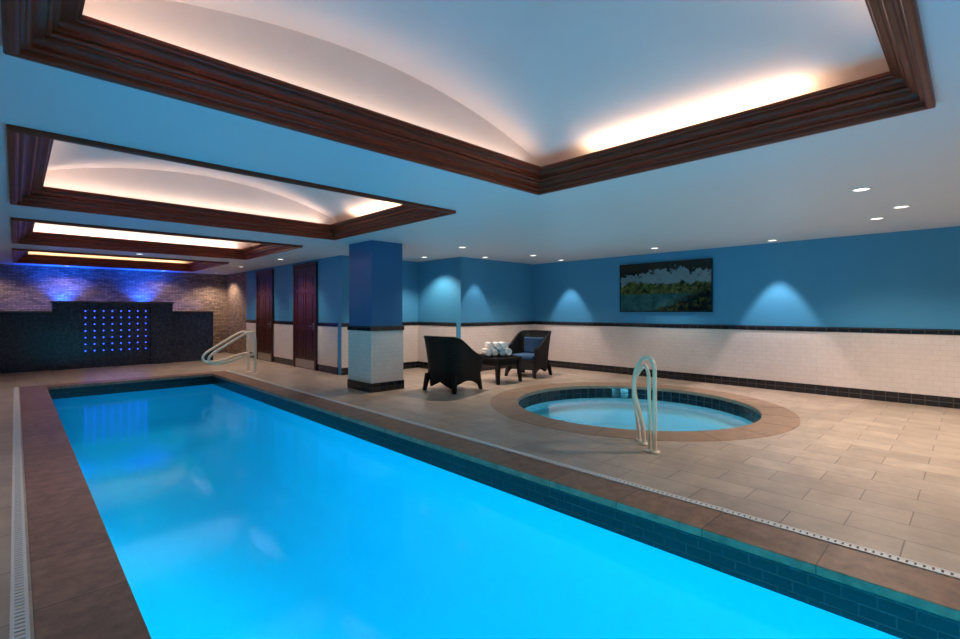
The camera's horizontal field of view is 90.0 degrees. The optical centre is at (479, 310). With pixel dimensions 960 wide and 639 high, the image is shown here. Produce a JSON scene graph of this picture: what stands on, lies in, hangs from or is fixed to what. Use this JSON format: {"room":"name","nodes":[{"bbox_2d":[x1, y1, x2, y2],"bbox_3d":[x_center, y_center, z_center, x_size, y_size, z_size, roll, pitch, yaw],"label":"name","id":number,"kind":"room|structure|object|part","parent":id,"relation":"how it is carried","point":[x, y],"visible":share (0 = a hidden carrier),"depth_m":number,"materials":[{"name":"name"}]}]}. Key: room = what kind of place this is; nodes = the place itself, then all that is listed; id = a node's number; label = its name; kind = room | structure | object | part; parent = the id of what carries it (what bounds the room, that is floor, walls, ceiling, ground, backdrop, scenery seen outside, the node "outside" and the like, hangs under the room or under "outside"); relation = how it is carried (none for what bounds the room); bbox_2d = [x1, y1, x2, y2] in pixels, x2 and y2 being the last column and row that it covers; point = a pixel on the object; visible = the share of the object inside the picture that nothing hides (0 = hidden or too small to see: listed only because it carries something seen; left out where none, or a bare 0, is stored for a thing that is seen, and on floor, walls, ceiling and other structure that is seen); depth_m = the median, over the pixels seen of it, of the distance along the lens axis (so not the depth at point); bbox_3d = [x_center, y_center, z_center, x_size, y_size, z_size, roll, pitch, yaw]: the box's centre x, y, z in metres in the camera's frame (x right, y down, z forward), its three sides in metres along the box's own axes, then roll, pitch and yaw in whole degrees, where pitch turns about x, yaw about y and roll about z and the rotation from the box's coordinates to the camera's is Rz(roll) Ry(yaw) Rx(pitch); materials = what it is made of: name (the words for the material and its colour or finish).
{"room":"spa","nodes":[
{"label":"spa","id":0,"kind":"room"},
{"bbox_2d":[0,264,225,352],"bbox_3d":[-10.864,0.083,13.945,6.700,2.634,0.150,0,0,-44],"label":"wall","id":1,"kind":"structure","parent":0,"point":[22,287],"depth_m":13.96,"materials":[{"name":"brick"}]},
{"bbox_2d":[226,271,246,355],"bbox_3d":[-7.781,0.083,15.470,0.150,2.634,1.950,0,0,-44],"label":"stone wall","id":2,"kind":"structure","parent":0,"point":[236,283],"depth_m":15.39,"materials":[{"name":"brown stone"}]},
{"bbox_2d":[246,256,337,366],"bbox_3d":[-5.089,0.083,12.683,0.162,2.634,5.799,0,0,-44],"label":"wall","id":3,"kind":"structure","parent":0,"point":[327,267],"depth_m":12.28,"materials":[{"name":"blue paint"}]},
{"bbox_2d":[258,274,270,360],"bbox_3d":[-6.091,0.185,13.591,0.034,2.410,1.040,0,0,-44],"label":"leaf","id":4,"kind":"object","parent":3,"relation":"attached to","point":[264,281],"visible":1,"depth_m":13.57,"materials":[{"name":"brown wood"}]},
{"bbox_2d":[258,352,270,360],"bbox_3d":[-6.104,1.280,13.579,0.005,0.200,0.980,0,0,-44],"label":"kick plate","id":5,"kind":"object","parent":4,"relation":"attached to","point":[265,356],"visible":1,"depth_m":13.56,"materials":[{"name":"silver metal"}]},
{"bbox_2d":[255,269,273,361],"bbox_3d":[-6.102,0.122,13.581,0.065,2.555,1.240,0,0,-44],"label":"door frame","id":6,"kind":"structure","parent":3,"relation":"attached to","point":[268,271],"depth_m":13.16,"materials":[{"name":"brown wood"}]},
{"bbox_2d":[246,352,337,374],"bbox_3d":[-5.146,1.320,12.628,0.020,0.160,5.799,0,0,-44],"label":"baseboard","id":7,"kind":"structure","parent":3,"relation":"attached to","point":[323,368],"depth_m":11.22,"materials":[{"name":"black tile"}]},
{"bbox_2d":[246,320,337,326],"bbox_3d":[-5.147,0.305,12.627,0.022,0.080,5.799,0,0,-44],"label":"trim","id":8,"kind":"structure","parent":3,"relation":"attached to","point":[251,321],"depth_m":12.28,"materials":[{"name":"black tile"}]},
{"bbox_2d":[295,268,313,369],"bbox_3d":[-4.261,0.185,11.703,0.034,2.410,1.100,0,0,-44],"label":"leaf","id":9,"kind":"object","parent":3,"relation":"attached to","point":[304,278],"visible":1,"depth_m":11.69,"materials":[{"name":"brown wood"}]},
{"bbox_2d":[295,358,313,368],"bbox_3d":[-4.274,1.280,11.690,0.005,0.200,1.040,0,0,-44],"label":"kick plate","id":10,"kind":"object","parent":9,"relation":"attached to","point":[303,363],"visible":1,"depth_m":11.68,"materials":[{"name":"silver metal"}]},
{"bbox_2d":[292,262,317,370],"bbox_3d":[-4.272,0.122,11.692,0.065,2.555,1.300,0,0,-44],"label":"door frame","id":11,"kind":"structure","parent":3,"relation":"attached to","point":[314,265],"depth_m":11.27,"materials":[{"name":"brown wood"}]},
{"bbox_2d":[338,255,417,374],"bbox_3d":[-2.267,0.083,11.266,2.220,2.634,0.162,0,0,-44],"label":"wall nook","id":12,"kind":"structure","parent":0,"point":[409,269],"depth_m":11.58,"materials":[{"name":"blue paint"}]},
{"bbox_2d":[341,361,417,374],"bbox_3d":[-2.212,1.320,11.209,2.220,0.160,0.020,0,0,-44],"label":"baseboard","id":13,"kind":"structure","parent":12,"relation":"attached to","point":[406,365],"depth_m":11.62,"materials":[{"name":"black tile"}]},
{"bbox_2d":[341,322,417,326],"bbox_3d":[-2.212,0.305,11.208,2.220,0.080,0.022,0,0,-44],"label":"trim","id":14,"kind":"structure","parent":12,"relation":"attached to","point":[403,323],"depth_m":11.59,"materials":[{"name":"black tile"}]},
{"bbox_2d":[418,257,455,361],"bbox_3d":[-0.983,0.083,11.419,0.162,2.634,1.429,0,0,-44],"label":"wall recess","id":15,"kind":"structure","parent":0,"point":[436,278],"depth_m":11.38,"materials":[{"name":"blue paint"}]},
{"bbox_2d":[418,361,428,368],"bbox_3d":[-1.040,1.320,11.364,0.020,0.160,1.429,0,0,-44],"label":"baseboard","id":16,"kind":"structure","parent":15,"relation":"attached to","point":[424,365],"depth_m":11.70,"materials":[{"name":"black tile"}]},
{"bbox_2d":[418,322,455,325],"bbox_3d":[-1.040,0.305,11.363,0.022,0.080,1.429,0,0,-44],"label":"trim","id":17,"kind":"structure","parent":15,"relation":"attached to","point":[419,323],"depth_m":11.31,"materials":[{"name":"black tile"}]},
{"bbox_2d":[0,0,959,274],"bbox_3d":[-2.028,-1.214,8.130,11.000,0.001,20.500,0,0,-44],"label":"ceiling","id":18,"kind":"structure","parent":0,"point":[797,189],"depth_m":4.64,"materials":[{"name":"paint"}]},
{"bbox_2d":[12,248,228,271],"bbox_3d":[-8.815,-1.520,11.823,4.230,0.692,3.710,0,0,-44],"label":"ceiling","id":19,"kind":"structure","parent":18,"relation":"attached to","point":[30,256],"depth_m":12.57,"materials":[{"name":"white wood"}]},
{"bbox_2d":[11,217,302,259],"bbox_3d":[-5.712,-1.520,8.620,4.230,0.692,3.350,0,0,-44],"label":"ceiling","id":20,"kind":"structure","parent":18,"relation":"attached to","point":[23,230],"depth_m":9.24,"materials":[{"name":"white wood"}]},
{"bbox_2d":[6,124,455,239],"bbox_3d":[-2.741,-1.520,5.553,4.230,0.692,3.410,0,0,-44],"label":"ceiling","id":21,"kind":"structure","parent":18,"relation":"attached to","point":[48,170],"depth_m":6.18,"materials":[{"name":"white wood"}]},
{"bbox_2d":[0,0,935,194],"bbox_3d":[0.227,-1.520,2.489,4.230,0.692,3.300,0,0,-44],"label":"ceiling","id":22,"kind":"structure","parent":18,"relation":"attached to","point":[537,97],"depth_m":3.14,"materials":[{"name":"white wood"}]},
{"bbox_2d":[850,187,872,191],"bbox_3d":[3.796,-1.209,4.777,0.176,0.010,0.176,0,0,-44],"label":"recessed light","id":23,"kind":"object","parent":18,"relation":"in","point":[860,189],"visible":1,"depth_m":4.78,"materials":[{"name":"white plastic"}]},
{"bbox_2d":[868,217,884,219],"bbox_3d":[5.192,-1.209,6.282,0.176,0.010,0.176,0,0,-44],"label":"recessed light","id":24,"kind":"object","parent":18,"relation":"in","point":[874,218],"visible":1,"depth_m":6.28,"materials":[{"name":"white plastic"}]},
{"bbox_2d":[891,205,910,208],"bbox_3d":[4.890,-1.209,5.573,0.176,0.010,0.176,0,0,-44],"label":"recessed light","id":25,"kind":"object","parent":18,"relation":"in","point":[899,206],"visible":1,"depth_m":5.56,"materials":[{"name":"white plastic"}]},
{"bbox_2d":[0,353,959,638],"bbox_3d":[-2.028,1.400,8.130,11.000,0.001,20.500,0,0,-44],"label":"floor","id":26,"kind":"structure","parent":0,"point":[882,476],"depth_m":4.72,"materials":[{"name":"beige tile"}]},
{"bbox_2d":[9,387,29,638],"bbox_3d":[-3.371,1.406,3.501,0.064,0.028,14.720,0,0,-44],"label":"drain","id":27,"kind":"object","parent":26,"relation":"on","point":[19,600],"visible":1,"depth_m":2.81,"materials":[{"name":"grey"}]},
{"bbox_2d":[0,302,212,372],"bbox_3d":[-9.654,0.600,11.985,5.350,1.600,0.450,0,0,-44],"label":"wall","id":28,"kind":"structure","parent":26,"relation":"on","point":[55,339],"depth_m":11.97,"materials":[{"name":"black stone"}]},
{"bbox_2d":[0,301,213,311],"bbox_3d":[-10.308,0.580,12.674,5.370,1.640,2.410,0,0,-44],"label":"cap","id":29,"kind":"object","parent":28,"relation":"on","point":[82,303],"visible":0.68,"depth_m":12.03,"materials":[{"name":"stone"}]},
{"bbox_2d":[85,310,145,351],"bbox_3d":[-9.225,0.490,12.188,1.260,1.008,0.013,0,0,-44],"label":"grid","id":30,"kind":"object","parent":28,"relation":"attached to","point":[85,310],"visible":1,"depth_m":12.13,"materials":[{"name":"blue"}]},
{"bbox_2d":[201,330,257,373],"bbox_3d":[-5.479,0.922,10.530,1.018,0.956,0.570,0,0,-44],"label":"pool handrail","id":31,"kind":"object","parent":26,"relation":"on","point":[216,362],"visible":1,"depth_m":10.59,"materials":[{"name":"silver metal"}]},
{"bbox_2d":[347,240,403,392],"bbox_3d":[-1.895,0.093,8.711,0.684,2.614,0.814,0,0,-44],"label":"tiled column","id":32,"kind":"structure","parent":26,"relation":"on","point":[375,329],"depth_m":8.44,"materials":[{"name":"blue paint"}]},
{"bbox_2d":[423,335,483,394],"bbox_3d":[-0.511,0.915,8.546,0.816,0.970,0.855,0,0,38],"label":"wicker armchair","id":33,"kind":"object","parent":26,"relation":"on","point":[452,362],"visible":1,"depth_m":8.25,"materials":[{"name":"black wicker"}]},
{"bbox_2d":[20,371,959,638],"bbox_3d":[-2.493,2.123,5.146,3.460,1.454,13.580,0,0,-44],"label":"swimming pool","id":34,"kind":"object","parent":26,"relation":"in","point":[217,504],"visible":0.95,"depth_m":4.45,"materials":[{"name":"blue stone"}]},
{"bbox_2d":[482,355,521,384],"bbox_3d":[0.350,1.146,9.556,0.690,0.508,0.690,0,0,-44],"label":"wicker side table","id":35,"kind":"object","parent":26,"relation":"on","point":[497,362],"visible":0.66,"depth_m":9.29,"materials":[{"name":"black wicker"}]},
{"bbox_2d":[482,342,514,356],"bbox_3d":[0.350,0.756,9.556,0.640,0.272,0.360,0,0,-14],"label":"rolled towels","id":36,"kind":"object","parent":35,"relation":"on","point":[495,349],"visible":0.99,"depth_m":9.42,"materials":[{"name":"white fabric"}]},
{"bbox_2d":[484,354,514,356],"bbox_3d":[0.350,0.884,9.556,0.640,0.015,0.360,0,0,-14],"label":"tray","id":37,"kind":"object","parent":35,"relation":"on","point":[485,355],"depth_m":9.41,"materials":[{"name":"black glass"}]},
{"bbox_3d":[0.350,0.896,9.556,0.640,0.008,0.640,0,0,-44],"label":"glass","id":38,"kind":"part","parent":35,"relation":"part of","materials":[{"name":"black glass"}]},
{"bbox_2d":[504,330,551,378],"bbox_3d":[1.081,0.915,10.469,0.816,0.970,0.855,0,0,36],"label":"wicker armchair","id":39,"kind":"object","parent":26,"relation":"on","point":[532,346],"visible":0.94,"depth_m":10.47,"materials":[{"name":"black wicker"}]},
{"bbox_3d":[1.052,1.135,10.430,0.650,0.210,0.655,0,0,36],"label":"seat","id":40,"kind":"part","parent":39,"relation":"part of","materials":[{"name":"black wicker"}]},
{"bbox_2d":[512,337,543,359],"bbox_3d":[1.045,0.805,10.419,0.580,0.450,0.660,0,0,36],"label":"seat cushion","id":41,"kind":"object","parent":39,"relation":"on","point":[525,347],"depth_m":10.61,"materials":[{"name":"blue fabric"}]},
{"bbox_2d":[225,370,959,579],"bbox_3d":[-0.821,1.406,5.971,0.064,0.028,14.720,0,0,-44],"label":"drain","id":42,"kind":"object","parent":26,"relation":"on","point":[930,568],"visible":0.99,"depth_m":3.47,"materials":[{"name":"grey"}]},
{"bbox_2d":[490,382,799,440],"bbox_3d":[2.294,1.957,7.290,4.280,1.125,4.280,0,0,-44],"label":"hot tub","id":43,"kind":"object","parent":26,"relation":"on","point":[605,409],"visible":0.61,"depth_m":8.14,"materials":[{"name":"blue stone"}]},
{"bbox_2d":[524,398,752,430],"bbox_3d":[2.294,2.078,7.290,3.450,0.885,3.450,0,0,-44],"label":"basin","id":44,"kind":"object","parent":43,"relation":"in","point":[672,415],"depth_m":8.48,"materials":[{"name":"liquid"}]},
{"bbox_2d":[632,356,659,453],"bbox_3d":[1.716,0.926,4.950,0.394,0.953,0.423,0,0,-44],"label":"handrail","id":45,"kind":"object","parent":26,"relation":"on","point":[637,410],"depth_m":4.78,"materials":[{"name":"silver metal"}]},
{"bbox_2d":[456,257,532,353],"bbox_3d":[0.484,0.083,11.731,2.680,2.634,0.162,0,0,-44],"label":"wall boxout","id":46,"kind":"structure","parent":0,"point":[486,290],"depth_m":11.43,"materials":[{"name":"blue paint"}]},
{"bbox_2d":[481,365,505,370],"bbox_3d":[0.539,1.320,11.674,2.680,0.160,0.020,0,0,-44],"label":"baseboard","id":47,"kind":"structure","parent":46,"relation":"attached to","point":[483,367],"depth_m":11.32,"materials":[{"name":"black tile"}]},
{"bbox_2d":[461,321,532,325],"bbox_3d":[0.540,0.305,11.674,2.680,0.080,0.022,0,0,-44],"label":"trim","id":48,"kind":"structure","parent":46,"relation":"attached to","point":[519,322],"depth_m":11.49,"materials":[{"name":"black tile"}]},
{"bbox_2d":[533,226,959,329],"bbox_3d":[5.274,0.083,8.604,0.150,2.634,11.020,0,0,-44],"label":"wall","id":49,"kind":"structure","parent":0,"point":[901,279],"depth_m":8.22,"materials":[{"name":"blue paint"}]},
{"bbox_2d":[620,258,712,311],"bbox_3d":[3.806,-0.500,9.973,0.053,1.040,1.970,0,0,-44],"label":"landscape picture","id":50,"kind":"object","parent":49,"relation":"attached to","point":[682,285],"visible":1,"depth_m":9.87,"materials":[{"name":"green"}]},
{"bbox_2d":[533,321,959,334],"bbox_3d":[5.213,0.305,8.544,0.022,0.080,11.020,0,0,-44],"label":"trim","id":51,"kind":"structure","parent":49,"relation":"attached to","point":[699,326],"depth_m":8.47,"materials":[{"name":"black tile"}]},
{"bbox_2d":[533,324,959,397],"bbox_3d":[5.216,0.792,8.548,0.012,0.895,11.020,0,0,-44],"label":"wainscot","id":52,"kind":"structure","parent":49,"relation":"attached to","point":[925,364],"depth_m":8.42,"materials":[{"name":"white tile"}]},
{"bbox_2d":[548,360,959,408],"bbox_3d":[5.213,1.320,8.545,0.020,0.160,11.020,0,0,-44],"label":"baseboard","id":53,"kind":"structure","parent":49,"relation":"attached to","point":[888,396],"depth_m":8.35,"materials":[{"name":"black tile"}]}
]}

